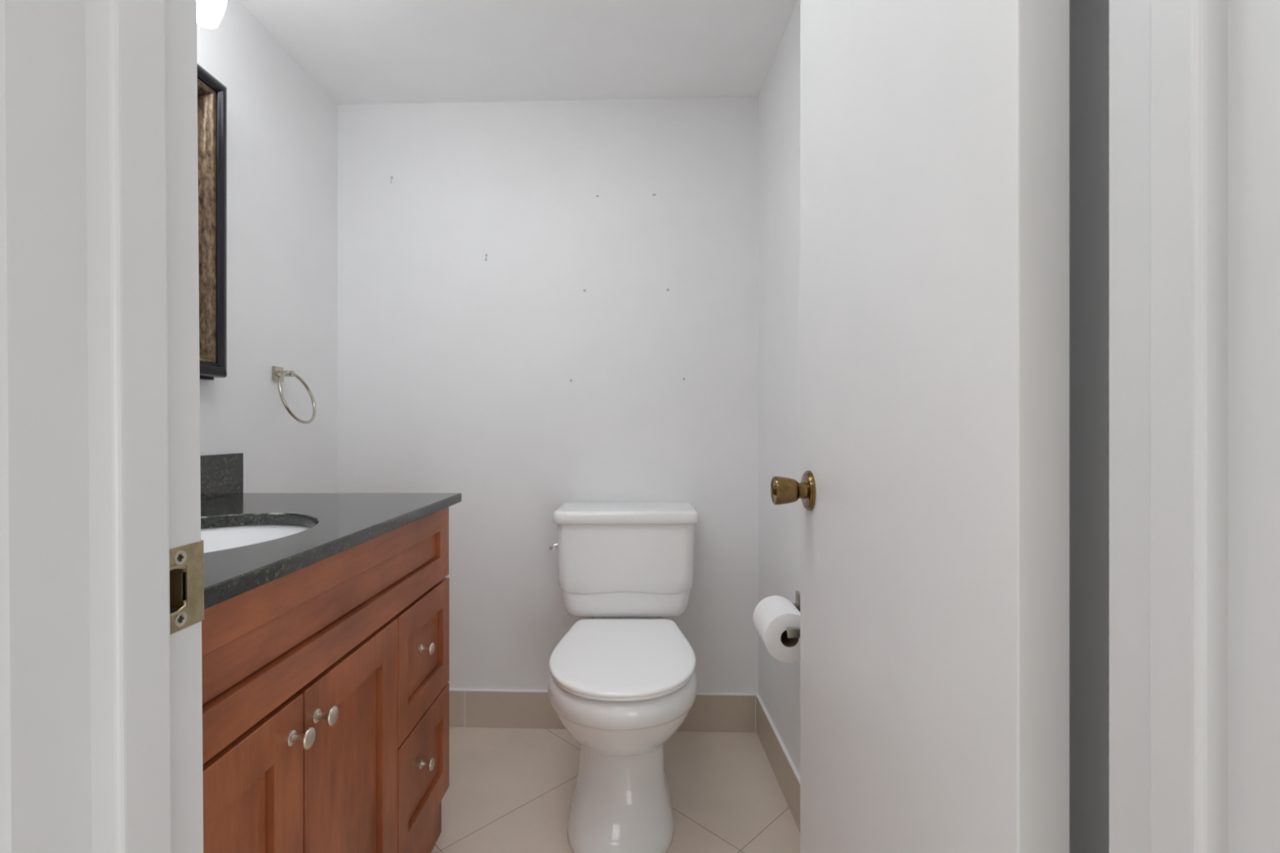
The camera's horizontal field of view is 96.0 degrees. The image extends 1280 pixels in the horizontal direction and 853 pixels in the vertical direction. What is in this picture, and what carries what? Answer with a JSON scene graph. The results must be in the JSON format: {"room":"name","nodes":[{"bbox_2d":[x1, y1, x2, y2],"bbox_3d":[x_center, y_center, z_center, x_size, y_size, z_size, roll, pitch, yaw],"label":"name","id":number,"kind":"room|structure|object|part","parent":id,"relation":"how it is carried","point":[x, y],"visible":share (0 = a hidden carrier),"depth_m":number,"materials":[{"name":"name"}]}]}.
{"room":"hallway","nodes":[
{"label":"hallway","id":0,"kind":"room"},
{"bbox_2d":[196,0,337,493],"bbox_3d":[-1.084,-0.042,1.153,0.120,2.096,1.596,0,0,0],"label":"wall","id":1,"kind":"structure","parent":0,"point":[282,126],"depth_m":1.61,"materials":[{"name":"paint"}]},
{"bbox_2d":[196,62,226,380],"bbox_3d":[-0.998,-0.458,1.073,0.052,0.696,0.587,0,0,0],"label":"mirror","id":2,"kind":"object","parent":1,"relation":"attached to","point":[211,93],"visible":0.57,"depth_m":1.33,"materials":[{"name":"black paint"}]},
{"bbox_3d":[-1.001,-0.461,1.073,0.037,0.630,0.526,0,0,0],"label":"moulding","id":3,"kind":"part","parent":2,"relation":"part of","materials":[{"name":"brown wood"}]},
{"bbox_2d":[196,0,227,29],"bbox_3d":[-0.942,-0.926,1.000,0.162,0.175,0.560,0,0,0],"label":"vanity light","id":4,"kind":"object","parent":1,"relation":"attached to","point":[210,13],"visible":0.72,"depth_m":1.19,"materials":[{"name":"white glass"}]},
{"bbox_2d":[200,453,243,499],"bbox_3d":[-1.013,0.117,0.968,0.020,0.101,0.979,0,0,0],"label":"backsplash","id":5,"kind":"structure","parent":1,"relation":"attached to","point":[221,474],"depth_m":1.38,"materials":[{"name":"stone"}]},
{"bbox_2d":[271,365,315,423],"bbox_3d":[-0.980,-0.088,1.622,0.087,0.161,0.154,0,0,0],"label":"towel ring","id":6,"kind":"object","parent":1,"relation":"attached to","point":[278,373],"visible":1,"depth_m":1.61,"materials":[{"name":"silver metal"}]},
{"bbox_3d":[-1.019,-0.148,1.622,0.009,0.040,0.040,0,0,0],"label":"wall plate","id":7,"kind":"part","parent":6,"relation":"part of","materials":[{"name":"silver metal"}]},
{"bbox_3d":[-0.997,-0.148,1.622,0.038,0.016,0.016,0,0,0],"label":"post","id":8,"kind":"part","parent":6,"relation":"part of","materials":[{"name":"silver metal"}]},
{"bbox_2d":[239,0,797,104],"bbox_3d":[-0.292,-1.129,1.257,1.704,0.080,1.686,0,0,0],"label":"ceiling","id":9,"kind":"structure","parent":0,"point":[357,51],"depth_m":1.65,"materials":[{"name":"paint"}]},
{"bbox_2d":[337,96,758,693],"bbox_3d":[-0.297,-0.042,1.998,1.694,2.096,0.204,0,0,0],"label":"wall","id":10,"kind":"structure","parent":0,"point":[544,305],"depth_m":1.93,"materials":[{"name":"paint"}]},
{"bbox_2d":[448,688,758,732],"bbox_3d":[-0.317,0.944,1.922,1.416,0.125,0.009,0,0,2],"label":"baseboard","id":11,"kind":"structure","parent":10,"relation":"attached to","point":[468,708],"depth_m":1.92,"materials":[{"name":"tile"}]},
{"bbox_2d":[431,727,799,852],"bbox_3d":[0.000,1.046,0.150,3.200,0.080,4.100,0,0,0],"label":"floor","id":12,"kind":"structure","parent":0,"point":[509,790],"depth_m":1.58,"materials":[{"name":"tile"}]},
{"bbox_2d":[201,506,448,852],"bbox_3d":[-0.734,0.598,0.966,0.576,0.816,0.932,0,0,0],"label":"vanity cabinet","id":13,"kind":"object","parent":12,"relation":"on","point":[326,684],"visible":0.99,"depth_m":0.91,"materials":[{"name":"brown wood"}]},
{"bbox_3d":[-0.484,0.634,0.656,0.020,0.518,0.312,0,0,0],"label":"door","id":14,"kind":"part","parent":13,"relation":"part of","materials":[{"name":"brown wood"}]},
{"bbox_3d":[-0.460,0.423,0.781,0.029,0.027,0.027,0,0,0],"label":"knob","id":15,"kind":"part","parent":13,"relation":"part of","materials":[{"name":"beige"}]},
{"bbox_3d":[-0.460,0.423,0.842,0.029,0.027,0.027,0,0,0],"label":"knob","id":16,"kind":"part","parent":13,"relation":"part of","materials":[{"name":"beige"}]},
{"bbox_2d":[200,453,461,609],"bbox_3d":[-0.737,0.129,0.968,0.572,0.123,0.979,0,0,0],"label":"countertop","id":17,"kind":"structure","parent":13,"relation":"on","point":[338,522],"depth_m":1.10,"materials":[{"name":"stone"}]},
{"bbox_2d":[200,524,310,552],"bbox_3d":[-0.712,0.260,0.902,0.388,0.140,0.488,0,0,0],"label":"sink","id":18,"kind":"object","parent":17,"relation":"in","point":[215,539],"visible":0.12,"depth_m":1.10,"materials":[{"name":"white ceramic"}]},
{"bbox_3d":[-0.484,0.634,0.972,0.020,0.518,0.310,0,0,0],"label":"door","id":19,"kind":"part","parent":13,"relation":"part of","materials":[{"name":"brown wood"}]},
{"bbox_3d":[-0.484,0.504,1.282,0.020,0.256,0.300,0,0,0],"label":"drawer","id":20,"kind":"part","parent":13,"relation":"part of","materials":[{"name":"brown wood"}]},
{"bbox_3d":[-0.484,0.765,1.282,0.020,0.256,0.300,0,0,0],"label":"drawer","id":21,"kind":"part","parent":13,"relation":"part of","materials":[{"name":"brown wood"}]},
{"bbox_3d":[-0.506,0.598,0.966,0.024,0.816,0.896,0,0,0],"label":"frame","id":22,"kind":"part","parent":13,"relation":"part of","materials":[{"name":"brown wood"}]},
{"bbox_3d":[-0.470,0.744,1.268,0.029,0.026,0.026,0,0,0],"label":"knob","id":23,"kind":"part","parent":13,"relation":"part of","materials":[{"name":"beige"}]},
{"bbox_3d":[-0.470,0.489,1.268,0.029,0.026,0.026,0,0,0],"label":"knob","id":24,"kind":"part","parent":13,"relation":"part of","materials":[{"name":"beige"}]},
{"bbox_2d":[547,502,698,852],"bbox_3d":[-0.047,0.627,1.560,0.440,0.759,0.697,0,0,0],"label":"toilet","id":25,"kind":"object","parent":12,"relation":"on","point":[622,682],"visible":1,"depth_m":1.43,"materials":[{"name":"white ceramic"}]},
{"bbox_3d":[-0.256,0.358,1.724,0.024,0.026,0.048,0,0,0],"label":"flush lever","id":26,"kind":"part","parent":25,"relation":"part of","materials":[{"name":"silver metal"}]},
{"bbox_3d":[-0.042,0.576,1.448,0.353,0.008,0.469,0,0,0],"label":"seat","id":27,"kind":"part","parent":25,"relation":"part of","materials":[{"name":"white plastic"}]},
{"bbox_3d":[-0.042,0.797,1.536,0.359,0.419,0.649,0,0,0],"label":"bowl","id":28,"kind":"part","parent":25,"relation":"part of","materials":[{"name":"white ceramic"}]},
{"bbox_3d":[-0.042,0.565,1.448,0.357,0.013,0.474,0,0,0],"label":"lid","id":29,"kind":"part","parent":25,"relation":"part of","materials":[{"name":"white plastic"}]},
{"bbox_3d":[-0.042,0.266,1.789,0.430,0.037,0.238,0,0,0],"label":"tank lid","id":30,"kind":"part","parent":25,"relation":"part of","materials":[{"name":"white ceramic"}]},
{"bbox_3d":[-0.042,0.435,1.792,0.408,0.301,0.220,0,0,0],"label":"tank","id":31,"kind":"part","parent":25,"relation":"part of","materials":[{"name":"white ceramic"}]},
{"bbox_2d":[758,0,1109,852],"bbox_3d":[0.470,-0.042,1.129,0.159,2.096,1.547,0,0,0],"label":"wall","id":32,"kind":"structure","parent":0,"point":[779,97],"depth_m":0.57,"materials":[{"name":"paint"}]},
{"bbox_2d":[755,694,799,831],"bbox_3d":[0.407,0.944,1.159,0.009,0.125,1.469,0,0,-2],"label":"baseboard","id":33,"kind":"structure","parent":32,"relation":"attached to","point":[788,777],"depth_m":1.61,"materials":[{"name":"tile"}]},
{"bbox_2d":[786,591,799,638],"bbox_3d":[0.366,0.440,1.355,0.084,0.046,0.216,0,0,0],"label":"toilet paper holder","id":34,"kind":"object","parent":32,"relation":"attached to","point":[791,632],"visible":0.28,"depth_m":1.26,"materials":[{"name":"silver metal"}]},
{"bbox_2d":[752,595,799,662],"bbox_3d":[0.334,0.472,1.353,0.111,0.111,0.137,0,0,0],"label":"toilet paper roll","id":35,"kind":"object","parent":34,"relation":"on","point":[771,616],"visible":0.83,"depth_m":1.29,"materials":[{"name":"white paper"}]},
{"bbox_3d":[0.362,0.454,1.268,0.076,0.020,0.014,0,0,0],"label":"post","id":36,"kind":"part","parent":34,"relation":"part of","materials":[{"name":"silver metal"}]},
{"bbox_3d":[0.360,0.454,1.441,0.072,0.020,0.014,0,0,0],"label":"post","id":37,"kind":"part","parent":34,"relation":"part of","materials":[{"name":"silver metal"}]},
{"bbox_3d":[0.399,0.439,1.441,0.008,0.044,0.043,0,0,0],"label":"wall plate","id":38,"kind":"part","parent":34,"relation":"part of","materials":[{"name":"silver metal"}]},
{"bbox_3d":[0.000,-0.194,0.352,3.200,2.400,0.126,0,0,0],"label":"wall","id":39,"kind":"structure","parent":0,"visible":0},
{"bbox_2d":[0,0,204,852],"bbox_3d":[-0.318,-0.011,0.354,0.052,2.035,0.130,0,0,0],"label":"trim","id":40,"kind":"structure","parent":39,"relation":"attached to","point":[102,548],"depth_m":0.33,"materials":[{"name":"paint"}]},
{"bbox_3d":[-0.316,0.111,0.394,0.006,0.057,0.052,0,0,-2],"label":"strike plate","id":41,"kind":"part","parent":40,"relation":"part of","materials":[{"name":"gold metal"}]},
{"bbox_2d":[770,0,1069,852],"bbox_3d":[0.304,-0.015,0.767,0.146,2.018,0.621,0,0,0],"label":"door","id":42,"kind":"structure","parent":39,"relation":"in","point":[932,490],"depth_m":0.58,"materials":[{"name":"paint"}]},
{"bbox_3d":[0.295,0.113,1.014,0.010,0.070,0.070,0,0,0],"label":"knob","id":43,"kind":"part","parent":42,"relation":"part of","materials":[{"name":"gold metal"}]},
{"bbox_2d":[1109,0,1279,852],"bbox_3d":[0.339,-0.011,0.352,0.036,2.035,0.126,0,0,0],"label":"trim","id":44,"kind":"structure","parent":39,"relation":"attached to","point":[1194,85],"depth_m":0.33,"materials":[{"name":"paint"}]}
]}

